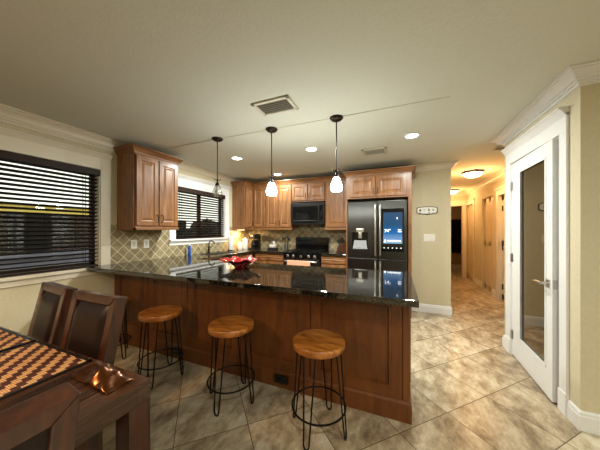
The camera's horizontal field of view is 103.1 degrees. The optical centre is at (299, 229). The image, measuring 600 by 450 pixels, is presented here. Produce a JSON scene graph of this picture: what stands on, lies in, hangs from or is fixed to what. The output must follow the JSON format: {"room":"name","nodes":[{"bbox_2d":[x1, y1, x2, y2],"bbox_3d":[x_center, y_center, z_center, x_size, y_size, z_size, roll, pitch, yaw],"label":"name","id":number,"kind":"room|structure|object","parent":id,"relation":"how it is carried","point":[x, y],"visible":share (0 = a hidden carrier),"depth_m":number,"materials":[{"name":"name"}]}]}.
{"room":"kitchen","nodes":[
{"label":"kitchen","id":0,"kind":"room"},
{"bbox_2d":[0,122,231,334],"bbox_3d":[-2.787,0.138,1.766,0.140,2.396,8.340,0,0,22],"label":"wall","id":1,"kind":"structure","parent":0,"point":[18,303],"depth_m":2.36,"materials":[{"name":"beige paint"}]},
{"bbox_2d":[0,127,112,288],"bbox_3d":[-2.760,-0.185,1.739,0.190,1.382,2.410,0,0,22],"label":"window","id":2,"kind":"structure","parent":1,"relation":"in","point":[13,141],"depth_m":2.51,"materials":[{"name":"beige paint"}]},
{"bbox_2d":[0,150,99,277],"bbox_3d":[-2.751,-0.138,1.735,0.080,1.104,2.202,0,0,22],"label":"window blind","id":3,"kind":"object","parent":2,"relation":"attached to","point":[5,156],"visible":1,"depth_m":2.34,"materials":[{"name":"brown wood"}]},
{"bbox_2d":[0,103,118,152],"bbox_3d":[-3.237,-0.995,0.362,0.100,0.130,5.400,0,0,22],"label":"trim","id":4,"kind":"structure","parent":1,"relation":"attached to","point":[9,115],"depth_m":2.34,"materials":[{"name":"beige paint"}]},
{"bbox_2d":[113,143,184,229],"bbox_3d":[-1.941,-0.495,3.111,0.382,0.988,0.720,0,0,22],"label":"upper cabinet","id":5,"kind":"object","parent":1,"relation":"attached to","point":[147,178],"visible":1,"depth_m":2.90,"materials":[{"name":"brown wood"}]},
{"bbox_2d":[111,225,247,263],"bbox_3d":[-1.722,0.171,4.153,0.008,0.470,2.835,0,0,22],"label":"wall tiles","id":6,"kind":"structure","parent":1,"relation":"attached to","point":[121,251],"depth_m":3.32,"materials":[{"name":"beige tile"}]},
{"bbox_2d":[131,240,136,248],"bbox_3d":[-2.152,0.186,3.089,0.009,0.116,0.072,0,0,22],"label":"wall outlet","id":7,"kind":"object","parent":6,"relation":"attached to","point":[133,242],"visible":1,"depth_m":3.09,"materials":[{"name":"white plastic"}]},
{"bbox_2d":[144,239,148,247],"bbox_3d":[-2.089,0.186,3.242,0.009,0.116,0.072,0,0,22],"label":"wall outlet","id":8,"kind":"object","parent":6,"relation":"attached to","point":[146,241],"visible":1,"depth_m":3.24,"materials":[{"name":"white plastic"}]},
{"bbox_2d":[117,142,241,182],"bbox_3d":[-1.680,-1.015,4.155,0.085,0.089,2.800,0,0,22],"label":"trim","id":9,"kind":"structure","parent":1,"relation":"attached to","point":[182,165],"depth_m":4.15,"materials":[{"name":"beige paint"}]},
{"bbox_2d":[169,174,230,245],"bbox_3d":[-1.740,-0.315,4.212,0.190,1.102,1.360,0,0,22],"label":"window","id":10,"kind":"structure","parent":1,"relation":"in","point":[184,181],"depth_m":4.23,"materials":[{"name":"white paint"}]},
{"bbox_2d":[176,186,224,238],"bbox_3d":[-1.731,-0.268,4.208,0.080,0.824,1.132,0,0,22],"label":"window blind","id":11,"kind":"object","parent":10,"relation":"attached to","point":[180,189],"visible":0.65,"depth_m":4.14,"materials":[{"name":"brown wood"}]},
{"bbox_2d":[231,180,252,229],"bbox_3d":[-1.184,-0.492,4.943,0.380,0.983,0.316,0,0,22],"label":"upper cabinet","id":12,"kind":"object","parent":1,"relation":"attached to","point":[242,191],"visible":0.99,"depth_m":4.87,"materials":[{"name":"brown wood"}]},
{"bbox_2d":[0,0,599,191],"bbox_3d":[1.542,-1.110,3.475,6.800,0.100,14.800,0,0,22],"label":"ceiling","id":13,"kind":"structure","parent":0,"point":[152,74],"depth_m":1.58,"materials":[{"name":"paint"}]},
{"bbox_2d":[212,136,222,193],"bbox_3d":[-0.958,-0.723,2.764,0.128,0.674,0.128,0,0,22],"label":"pendant light","id":14,"kind":"object","parent":13,"relation":"hanging from","point":[216,139],"visible":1,"depth_m":2.75,"materials":[{"name":"brown metal"}]},
{"bbox_2d":[230,156,242,159],"bbox_3d":[-0.931,-1.056,3.511,0.184,0.008,0.184,0,0,22],"label":"recessed light","id":15,"kind":"object","parent":13,"relation":"in","point":[232,157],"visible":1,"depth_m":3.51,"materials":[{"name":"white paint"}]},
{"bbox_2d":[266,126,277,195],"bbox_3d":[-0.298,-0.713,2.503,0.128,0.694,0.128,0,0,22],"label":"pendant light","id":16,"kind":"object","parent":13,"relation":"hanging from","point":[271,189],"visible":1,"depth_m":2.48,"materials":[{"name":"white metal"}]},
{"bbox_2d":[251,95,298,116],"bbox_3d":[-0.211,-1.054,2.037,0.345,0.012,0.225,0,0,22],"label":"ceiling vent","id":17,"kind":"object","parent":13,"relation":"in","point":[282,104],"visible":1,"depth_m":2.03,"materials":[{"name":"white metal"}]},
{"bbox_2d":[156,96,449,150],"bbox_3d":[-0.371,-1.058,2.534,3.380,0.004,0.008,0,0,22],"label":"trim","id":18,"kind":"structure","parent":13,"relation":"attached to","point":[448,96],"depth_m":2.29,"materials":[{"name":"white paint"}]},
{"bbox_2d":[305,147,317,151],"bbox_3d":[0.151,-1.056,3.118,0.184,0.008,0.184,0,0,22],"label":"recessed light","id":19,"kind":"object","parent":13,"relation":"in","point":[309,149],"visible":1,"depth_m":3.12,"materials":[{"name":"white paint"}]},
{"bbox_2d":[330,114,342,191],"bbox_3d":[0.344,-0.713,2.249,0.128,0.694,0.128,0,0,22],"label":"pendant light","id":20,"kind":"object","parent":13,"relation":"hanging from","point":[336,186],"visible":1,"depth_m":2.22,"materials":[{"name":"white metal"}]},
{"bbox_2d":[361,147,386,155],"bbox_3d":[1.005,-1.054,3.209,0.310,0.012,0.260,0,0,22],"label":"ceiling vent","id":21,"kind":"object","parent":13,"relation":"in","point":[382,150],"visible":1,"depth_m":3.20,"materials":[{"name":"white metal"}]},
{"bbox_2d":[403,132,420,138],"bbox_3d":[1.254,-1.056,2.674,0.184,0.008,0.184,0,0,22],"label":"recessed light","id":22,"kind":"object","parent":13,"relation":"in","point":[412,135],"visible":1,"depth_m":2.66,"materials":[{"name":"white paint"}]},
{"bbox_2d":[451,189,458,194],"bbox_3d":[4.033,-0.994,6.341,0.330,0.132,0.330,0,0,22],"label":"flush ceiling light","id":23,"kind":"object","parent":13,"relation":"attached to","point":[453,191],"visible":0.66,"depth_m":6.21,"materials":[{"name":"white glass"}]},
{"bbox_2d":[462,170,483,178],"bbox_3d":[3.139,-0.994,4.330,0.330,0.132,0.330,0,0,22],"label":"flush ceiling light","id":24,"kind":"object","parent":13,"relation":"attached to","point":[472,174],"visible":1,"depth_m":4.24,"materials":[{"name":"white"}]},
{"bbox_2d":[492,146,504,150],"bbox_3d":[2.585,-1.054,3.066,0.140,0.012,0.160,0,0,22],"label":"ceiling vent","id":25,"kind":"object","parent":13,"relation":"in","point":[496,148],"visible":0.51,"depth_m":3.07,"materials":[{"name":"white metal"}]},
{"bbox_2d":[103,264,599,449],"bbox_3d":[1.542,1.386,3.475,6.800,0.100,14.800,0,0,22],"label":"floor","id":26,"kind":"structure","parent":0,"point":[468,392],"depth_m":1.81,"materials":[{"name":"tile"}]},
{"bbox_2d":[0,382,80,449],"bbox_3d":[-0.796,0.835,0.442,0.561,1.001,0.430,0,0,22],"label":"dining chair","id":27,"kind":"object","parent":26,"relation":"on","point":[48,420],"visible":1,"depth_m":0.47,"materials":[{"name":"brown wood"}]},
{"bbox_2d":[10,427,49,449],"bbox_3d":[-0.610,0.619,0.365,0.126,0.474,0.286,0,0,22],"label":"cushion","id":28,"kind":"object","parent":27,"relation":"on","point":[37,438],"depth_m":0.45,"materials":[{"name":"black leather"}]},
{"bbox_2d":[27,282,77,346],"bbox_3d":[-1.605,0.835,1.246,0.430,1.001,0.561,0,0,28],"label":"dining chair","id":29,"kind":"object","parent":26,"relation":"on","point":[49,318],"visible":0.34,"depth_m":1.38,"materials":[{"name":"brown wood"}]},
{"bbox_2d":[30,291,60,342],"bbox_3d":[-1.520,0.615,1.402,0.286,0.468,0.112,0,0,28],"label":"backrest cushion","id":30,"kind":"object","parent":29,"relation":"on","point":[48,304],"depth_m":1.40,"materials":[{"name":"black leather"}]},
{"bbox_2d":[0,326,149,449],"bbox_3d":[-1.595,0.956,0.774,1.760,0.760,1.055,0,0,22],"label":"dining table","id":31,"kind":"object","parent":26,"relation":"on","point":[128,405],"visible":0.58,"depth_m":0.86,"materials":[{"name":"brown wood"}]},
{"bbox_2d":[0,328,35,351],"bbox_3d":[-1.652,0.574,1.174,0.470,0.005,0.330,0,0,22],"label":"placemat","id":32,"kind":"object","parent":31,"relation":"on","point":[8,339],"visible":1,"depth_m":1.23,"materials":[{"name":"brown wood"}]},
{"bbox_2d":[0,341,91,399],"bbox_3d":[-1.195,0.574,0.985,0.470,0.005,0.330,0,0,22],"label":"placemat","id":33,"kind":"object","parent":31,"relation":"on","point":[26,366],"visible":1,"depth_m":1.01,"materials":[{"name":"brown wood"}]},
{"bbox_2d":[71,363,133,393],"bbox_3d":[-0.776,0.551,0.928,0.267,0.047,0.100,0,0,22],"label":"decorative bowl","id":34,"kind":"object","parent":31,"relation":"on","point":[107,380],"visible":1,"depth_m":0.90,"materials":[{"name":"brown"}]},
{"bbox_2d":[60,290,126,449],"bbox_3d":[-1.167,0.835,1.039,0.430,1.001,0.561,0,0,22],"label":"dining chair","id":35,"kind":"object","parent":26,"relation":"on","point":[94,321],"visible":0.34,"depth_m":1.19,"materials":[{"name":"brown wood"}]},
{"bbox_2d":[66,300,108,359],"bbox_3d":[-1.099,0.615,1.203,0.286,0.468,0.111,0,0,22],"label":"backrest cushion","id":36,"kind":"object","parent":35,"relation":"on","point":[85,333],"depth_m":1.20,"materials":[{"name":"black leather"}]},
{"bbox_2d":[118,296,130,358],"bbox_3d":[-1.997,1.035,2.501,0.368,0.600,0.368,0,0,41],"label":"bar stool","id":37,"kind":"object","parent":26,"relation":"on","point":[124,331],"visible":0.23,"depth_m":2.54,"materials":[{"name":"black metal"}]},
{"bbox_2d":[137,305,183,389],"bbox_3d":[-1.267,1.035,2.172,0.368,0.600,0.368,0,0,-42],"label":"bar stool","id":38,"kind":"object","parent":26,"relation":"on","point":[157,314],"visible":0.95,"depth_m":2.12,"materials":[{"name":"brown wood"}]},
{"bbox_2d":[212,255,243,260],"bbox_3d":[-1.440,0.892,4.067,0.575,0.888,0.920,0,0,22],"label":"base cabinet","id":39,"kind":"object","parent":26,"relation":"on","point":[240,256],"visible":0.03,"depth_m":4.04,"materials":[{"name":"brown wood"}]},
{"bbox_2d":[207,315,254,416],"bbox_3d":[-0.542,1.035,1.884,0.368,0.600,0.368,0,0,-45],"label":"bar stool","id":40,"kind":"object","parent":26,"relation":"on","point":[236,325],"visible":1,"depth_m":1.81,"materials":[{"name":"brown wood"}]},
{"bbox_2d":[114,274,411,424],"bbox_3d":[-0.621,0.892,2.539,3.256,0.888,0.630,0,0,22],"label":"base cabinet","id":41,"kind":"object","parent":26,"relation":"on","point":[376,356],"visible":0.54,"depth_m":2.00,"materials":[{"name":"brown wood"}]},
{"bbox_2d":[173,347,180,355],"bbox_3d":[-1.269,1.251,2.451,0.125,0.064,0.014,0,0,22],"label":"outlet cover","id":42,"kind":"object","parent":41,"relation":"attached to","point":[175,352],"visible":0.56,"depth_m":2.45,"materials":[{"name":"black plastic"}]},
{"bbox_2d":[85,248,418,307],"bbox_3d":[-0.251,0.426,3.407,3.282,0.040,3.077,0,0,22],"label":"countertop","id":43,"kind":"structure","parent":41,"relation":"on","point":[372,286],"depth_m":2.08,"materials":[{"name":"stone"}]},
{"bbox_2d":[188,243,190,254],"bbox_3d":[-1.770,0.306,3.813,0.050,0.200,0.050,0,0,22],"label":"dish soap bottle","id":44,"kind":"object","parent":43,"relation":"on","point":[189,246],"visible":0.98,"depth_m":3.79,"materials":[{"name":"blue plastic"}]},
{"bbox_2d":[207,240,214,252],"bbox_3d":[-1.558,0.293,4.177,0.099,0.225,0.153,0,0,-40],"label":"faucet","id":45,"kind":"object","parent":43,"relation":"on","point":[209,247],"visible":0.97,"depth_m":4.18,"materials":[{"name":"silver metal"}]},
{"bbox_2d":[200,251,236,255],"bbox_3d":[-1.385,0.515,4.141,0.314,0.222,0.634,0,0,22],"label":"sink","id":46,"kind":"object","parent":43,"relation":"in","point":[224,252],"visible":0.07,"depth_m":4.30,"materials":[{"name":"silver metal"}]},
{"bbox_2d":[227,234,234,250],"bbox_3d":[-1.364,0.238,4.717,0.150,0.335,0.150,0,0,22],"label":"paper towel roll","id":47,"kind":"object","parent":43,"relation":"on","point":[230,238],"visible":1,"depth_m":4.66,"materials":[{"name":"white paper"}]},
{"bbox_2d":[237,241,242,249],"bbox_3d":[-1.227,0.318,4.866,0.106,0.176,0.106,0,0,22],"label":"ceramic canister","id":48,"kind":"object","parent":43,"relation":"on","point":[239,245],"visible":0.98,"depth_m":4.83,"materials":[{"name":"white ceramic"}]},
{"bbox_2d":[220,255,260,267],"bbox_3d":[-0.635,0.350,2.576,0.422,0.110,0.424,0,0,22],"label":"glass bowl","id":49,"kind":"object","parent":43,"relation":"on","point":[237,262],"visible":1,"depth_m":2.52,"materials":[{"name":"red glass"}]},
{"bbox_2d":[243,238,247,248],"bbox_3d":[-1.153,0.283,5.019,0.112,0.246,0.112,0,0,22],"label":"ceramic canister","id":50,"kind":"object","parent":43,"relation":"on","point":[245,241],"visible":0.94,"depth_m":4.97,"materials":[{"name":"white ceramic"}]},
{"bbox_2d":[249,234,260,249],"bbox_3d":[-0.969,0.246,5.072,0.156,0.320,0.261,0,0,22],"label":"coffee maker","id":51,"kind":"object","parent":43,"relation":"on","point":[256,242],"visible":1,"depth_m":5.01,"materials":[{"name":"black plastic"}]},
{"bbox_2d":[274,374,287,384],"bbox_3d":[-0.159,1.251,1.993,0.125,0.064,0.014,0,0,22],"label":"outlet cover","id":52,"kind":"object","parent":41,"relation":"attached to","point":[281,379],"visible":1,"depth_m":1.99,"materials":[{"name":"black plastic"}]},
{"bbox_2d":[255,253,283,264],"bbox_3d":[-0.494,0.892,4.826,0.645,0.888,0.635,0,0,22],"label":"base cabinet","id":53,"kind":"object","parent":26,"relation":"on","point":[268,258],"visible":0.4,"depth_m":4.56,"materials":[{"name":"brown wood"}]},
{"bbox_2d":[283,237,328,266],"bbox_3d":[0.126,0.741,4.539,0.700,1.190,0.682,0,0,22],"label":"stove","id":54,"kind":"object","parent":26,"relation":"on","point":[310,249],"visible":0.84,"depth_m":4.52,"materials":[{"name":"black metal"}]},
{"bbox_2d":[287,260,309,265],"bbox_3d":[-0.027,0.730,4.247,0.441,0.372,0.046,0,0,22],"label":"dish towel","id":55,"kind":"object","parent":54,"relation":"hanging from","point":[289,262],"visible":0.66,"depth_m":4.23,"materials":[{"name":"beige fabric"}]},
{"bbox_2d":[284,250,326,254],"bbox_3d":[0.126,0.423,4.540,0.700,0.025,0.560,0,0,22],"label":"cooktop","id":56,"kind":"object","parent":54,"relation":"in","point":[289,252],"depth_m":4.35,"materials":[{"name":"black metal"}]},
{"bbox_2d":[291,329,346,449],"bbox_3d":[0.126,1.035,1.603,0.368,0.600,0.368,0,0,-34],"label":"bar stool","id":57,"kind":"object","parent":26,"relation":"on","point":[314,344],"visible":1,"depth_m":1.53,"materials":[{"name":"brown wood"}]},
{"bbox_2d":[321,256,345,267],"bbox_3d":[0.680,0.892,4.341,0.445,0.888,0.635,0,0,22],"label":"base cabinet","id":58,"kind":"object","parent":26,"relation":"on","point":[326,261],"visible":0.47,"depth_m":4.08,"materials":[{"name":"brown wood"}]},
{"bbox_2d":[320,251,345,256],"bbox_3d":[0.681,0.426,4.347,0.450,0.040,0.627,0,0,22],"label":"countertop","id":59,"kind":"structure","parent":58,"relation":"on","point":[328,253],"depth_m":4.11,"materials":[{"name":"stone"}]},
{"bbox_2d":[336,241,345,251],"bbox_3d":[0.764,0.307,4.380,0.178,0.198,0.100,0,0,-5],"label":"knife block","id":60,"kind":"object","parent":59,"relation":"on","point":[341,247],"visible":0.81,"depth_m":4.33,"materials":[{"name":"brown wood"}]},
{"bbox_2d":[348,200,406,271],"bbox_3d":[1.304,0.431,3.999,0.886,1.770,0.732,0,0,22],"label":"refrigerator","id":61,"kind":"object","parent":26,"relation":"on","point":[377,230],"visible":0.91,"depth_m":3.69,"materials":[{"name":"black metal"}]},
{"bbox_2d":[342,165,416,318],"bbox_3d":[1.331,0.191,4.027,1.110,2.290,0.680,0,0,22],"label":"cabinet","id":62,"kind":"object","parent":26,"relation":"on","point":[393,183],"visible":0.9,"depth_m":3.74,"materials":[{"name":"brown wood"}]},
{"bbox_2d":[412,169,450,306],"bbox_3d":[2.801,0.138,5.535,0.576,2.396,3.630,0,0,22],"label":"wall","id":63,"kind":"structure","parent":0,"point":[431,261],"depth_m":3.85,"materials":[{"name":"beige paint"}]},
{"bbox_2d":[417,206,437,213],"bbox_3d":[2.061,-0.311,3.867,0.300,0.140,0.018,0,0,22],"label":"wall plaque","id":64,"kind":"object","parent":63,"relation":"attached to","point":[429,209],"visible":1,"depth_m":3.86,"materials":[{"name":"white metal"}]},
{"bbox_2d":[424,234,434,241],"bbox_3d":[2.095,0.126,3.858,0.160,0.120,0.010,0,0,22],"label":"light switch","id":65,"kind":"object","parent":63,"relation":"attached to","point":[427,237],"visible":1,"depth_m":3.85,"materials":[{"name":"white plastic"}]},
{"bbox_2d":[412,303,451,314],"bbox_3d":[2.519,1.271,4.831,0.592,0.130,2.146,0,0,22],"label":"baseboard","id":66,"kind":"structure","parent":63,"relation":"attached to","point":[447,310],"depth_m":3.82,"materials":[{"name":"white paint"}]},
{"bbox_2d":[411,160,459,171],"bbox_3d":[2.827,-1.010,5.473,0.671,0.100,3.725,0,0,22],"label":"trim","id":67,"kind":"structure","parent":63,"relation":"attached to","point":[449,164],"depth_m":3.79,"materials":[{"name":"beige paint"}]},
{"bbox_2d":[451,196,466,276],"bbox_3d":[4.260,0.138,6.962,1.034,2.396,0.120,0,0,22],"label":"wall","id":68,"kind":"structure","parent":0,"point":[458,198],"depth_m":6.79,"materials":[{"name":"beige paint"}]},
{"bbox_2d":[451,200,465,276],"bbox_3d":[4.254,0.251,6.878,0.898,2.170,0.040,0,0,22],"label":"trim","id":69,"kind":"structure","parent":68,"relation":"attached to","point":[462,203],"depth_m":6.73,"materials":[{"name":"beige paint"}]},
{"bbox_2d":[451,206,467,276],"bbox_3d":[4.825,0.138,8.286,4.000,2.396,3.000,0,0,22],"label":"wall","id":70,"kind":"structure","parent":0,"point":[455,210],"depth_m":9.27,"materials":[{"name":"beige paint"}]},
{"bbox_2d":[451,219,460,252],"bbox_3d":[6.036,0.236,9.255,0.600,1.300,0.046,0,0,22],"label":"window","id":71,"kind":"structure","parent":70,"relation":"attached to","point":[455,223],"depth_m":9.23,"materials":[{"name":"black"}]},
{"bbox_2d":[451,169,504,196],"bbox_3d":[3.364,-1.008,4.789,1.034,0.105,4.580,0,0,22],"label":"trim","id":72,"kind":"structure","parent":70,"relation":"attached to","point":[500,175],"depth_m":5.27,"materials":[{"name":"beige paint"}]},
{"bbox_2d":[466,193,474,205],"bbox_3d":[4.631,0.138,6.395,0.120,2.396,0.751,0,0,20],"label":"wall","id":73,"kind":"structure","parent":0,"point":[472,195],"depth_m":6.37,"materials":[{"name":"beige paint"}]},
{"bbox_2d":[465,198,474,281],"bbox_3d":[4.593,0.261,6.406,0.110,2.150,0.756,0,0,20],"label":"door","id":74,"kind":"structure","parent":73,"relation":"in","point":[471,208],"depth_m":6.42,"materials":[{"name":"paint"}]},
{"bbox_2d":[475,178,504,289],"bbox_3d":[3.768,0.138,4.244,0.130,2.396,3.880,0,0,22],"label":"wall","id":75,"kind":"structure","parent":0,"point":[481,195],"depth_m":5.54,"materials":[{"name":"beige paint"}]},
{"bbox_2d":[475,278,481,286],"bbox_3d":[4.326,1.271,5.787,0.016,0.130,0.520,0,0,22],"label":"baseboard","id":76,"kind":"structure","parent":75,"relation":"attached to","point":[478,282],"depth_m":5.73,"materials":[{"name":"white paint"}]},
{"bbox_2d":[485,197,492,291],"bbox_3d":[4.163,0.308,5.195,0.035,2.032,0.692,0,0,22],"label":"door","id":77,"kind":"structure","parent":75,"relation":"in","point":[489,201],"depth_m":5.23,"materials":[{"name":"paint"}]},
{"bbox_2d":[494,185,504,299],"bbox_3d":[3.734,0.261,4.225,0.160,2.150,1.020,0,0,22],"label":"door","id":78,"kind":"structure","parent":75,"relation":"in","point":[500,200],"depth_m":4.61,"materials":[{"name":"beige paint"}]},
{"bbox_2d":[502,335,504,347],"bbox_3d":[2.902,1.271,3.219,0.689,0.130,1.475,0,0,22],"label":"baseboard","id":79,"kind":"structure","parent":75,"relation":"attached to","point":[503,337],"depth_m":2.72,"materials":[{"name":"white paint"}]},
{"bbox_2d":[505,83,599,413],"bbox_3d":[3.273,0.138,1.684,2.513,2.396,1.230,0,0,22],"label":"wall","id":80,"kind":"structure","parent":0,"point":[584,102],"depth_m":1.59,"materials":[{"name":"beige paint"}]},
{"bbox_2d":[511,138,558,402],"bbox_3d":[2.098,0.312,2.202,0.096,2.023,0.806,0,0,25],"label":"door","id":81,"kind":"structure","parent":80,"relation":"in","point":[535,177],"depth_m":2.07,"materials":[{"name":"white paint"}]},
{"bbox_2d":[501,106,569,416],"bbox_3d":[2.150,0.225,2.163,0.191,2.222,1.046,0,0,22],"label":"trim","id":82,"kind":"structure","parent":80,"relation":"attached to","point":[554,125],"depth_m":1.77,"materials":[{"name":"white paint"}]},
{"bbox_2d":[489,60,599,145],"bbox_3d":[3.158,-1.011,1.732,2.483,0.098,1.450,0,0,22],"label":"trim","id":83,"kind":"structure","parent":80,"relation":"attached to","point":[574,76],"depth_m":1.79,"materials":[{"name":"white paint"}]},
{"bbox_2d":[567,400,599,435],"bbox_3d":[2.984,1.271,1.189,2.389,0.130,0.126,0,0,22],"label":"baseboard","id":84,"kind":"structure","parent":80,"relation":"attached to","point":[584,421],"depth_m":1.58,"materials":[{"name":"white paint"}]},
{"bbox_3d":[0.399,0.138,4.887,3.370,2.396,0.140,0,0,22],"label":"wall","id":85,"kind":"structure","parent":0,"visible":0},
{"bbox_2d":[253,182,266,229],"bbox_3d":[-0.804,-0.492,5.091,0.342,0.983,0.380,0,0,22],"label":"upper cabinet","id":86,"kind":"object","parent":85,"relation":"attached to","point":[259,188],"visible":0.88,"depth_m":4.95,"materials":[{"name":"brown wood"}]},
{"bbox_2d":[265,179,297,229],"bbox_3d":[-0.381,-0.492,4.917,0.597,0.983,0.380,0,0,22],"label":"upper cabinet","id":87,"kind":"object","parent":85,"relation":"attached to","point":[278,207],"visible":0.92,"depth_m":4.76,"materials":[{"name":"brown wood"}]},
{"bbox_2d":[248,225,345,250],"bbox_3d":[-0.078,-0.034,5.004,2.382,0.940,0.008,0,0,22],"label":"wall tiles","id":88,"kind":"structure","parent":85,"relation":"attached to","point":[267,236],"depth_m":5.01,"materials":[{"name":"beige tile"}]},
{"bbox_2d":[291,176,324,202],"bbox_3d":[0.201,-0.764,4.677,0.675,0.440,0.380,0,0,22],"label":"upper cabinet","id":89,"kind":"object","parent":85,"relation":"attached to","point":[304,190],"visible":0.91,"depth_m":4.54,"materials":[{"name":"brown wood"}]},
{"bbox_2d":[291,202,324,224],"bbox_3d":[0.194,-0.313,4.658,0.665,0.412,0.420,0,0,22],"label":"microwave","id":90,"kind":"object","parent":89,"relation":"attached to","point":[310,213],"visible":0.94,"depth_m":4.48,"materials":[{"name":"black plastic"}]},
{"bbox_2d":[324,175,345,229],"bbox_3d":[0.724,-0.492,4.461,0.467,0.983,0.380,0,0,22],"label":"upper cabinet","id":91,"kind":"object","parent":85,"relation":"attached to","point":[335,202],"visible":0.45,"depth_m":4.34,"materials":[{"name":"brown wood"}]},
{"label":"outside","id":92,"kind":"structure","parent":0,"visible":0},
{"bbox_3d":[-13.122,1.536,11.904,26.660,0.200,40.000,0,0,22],"label":"floor","id":93,"kind":"structure","parent":92,"visible":0},
{"bbox_2d":[0,204,88,214],"bbox_3d":[-8.782,0.356,3.623,0.300,2.160,16.000,0,0,22],"label":"wall","id":94,"kind":"structure","parent":93,"relation":"on","point":[10,205],"depth_m":6.79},
{"bbox_2d":[0,250,88,270],"bbox_3d":[-4.752,0.906,2.772,0.380,1.060,9.500,0,0,22],"label":"wall","id":95,"kind":"structure","parent":93,"relation":"on","point":[87,251],"depth_m":3.82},
{"bbox_2d":[0,213,185,253],"bbox_3d":[-7.164,0.526,3.598,0.070,1.820,13.188,0,0,22],"label":"fence","id":96,"kind":"object","parent":93,"relation":"on","point":[1,214],"visible":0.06,"depth_m":5.77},
{"bbox_2d":[182,218,217,235],"bbox_3d":[-3.502,0.492,8.842,1.812,1.889,2.108,0,0,22],"label":"shrub","id":97,"kind":"object","parent":93,"relation":"on","point":[206,218],"visible":0.08,"depth_m":8.35,"materials":[{"name":"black plant"}]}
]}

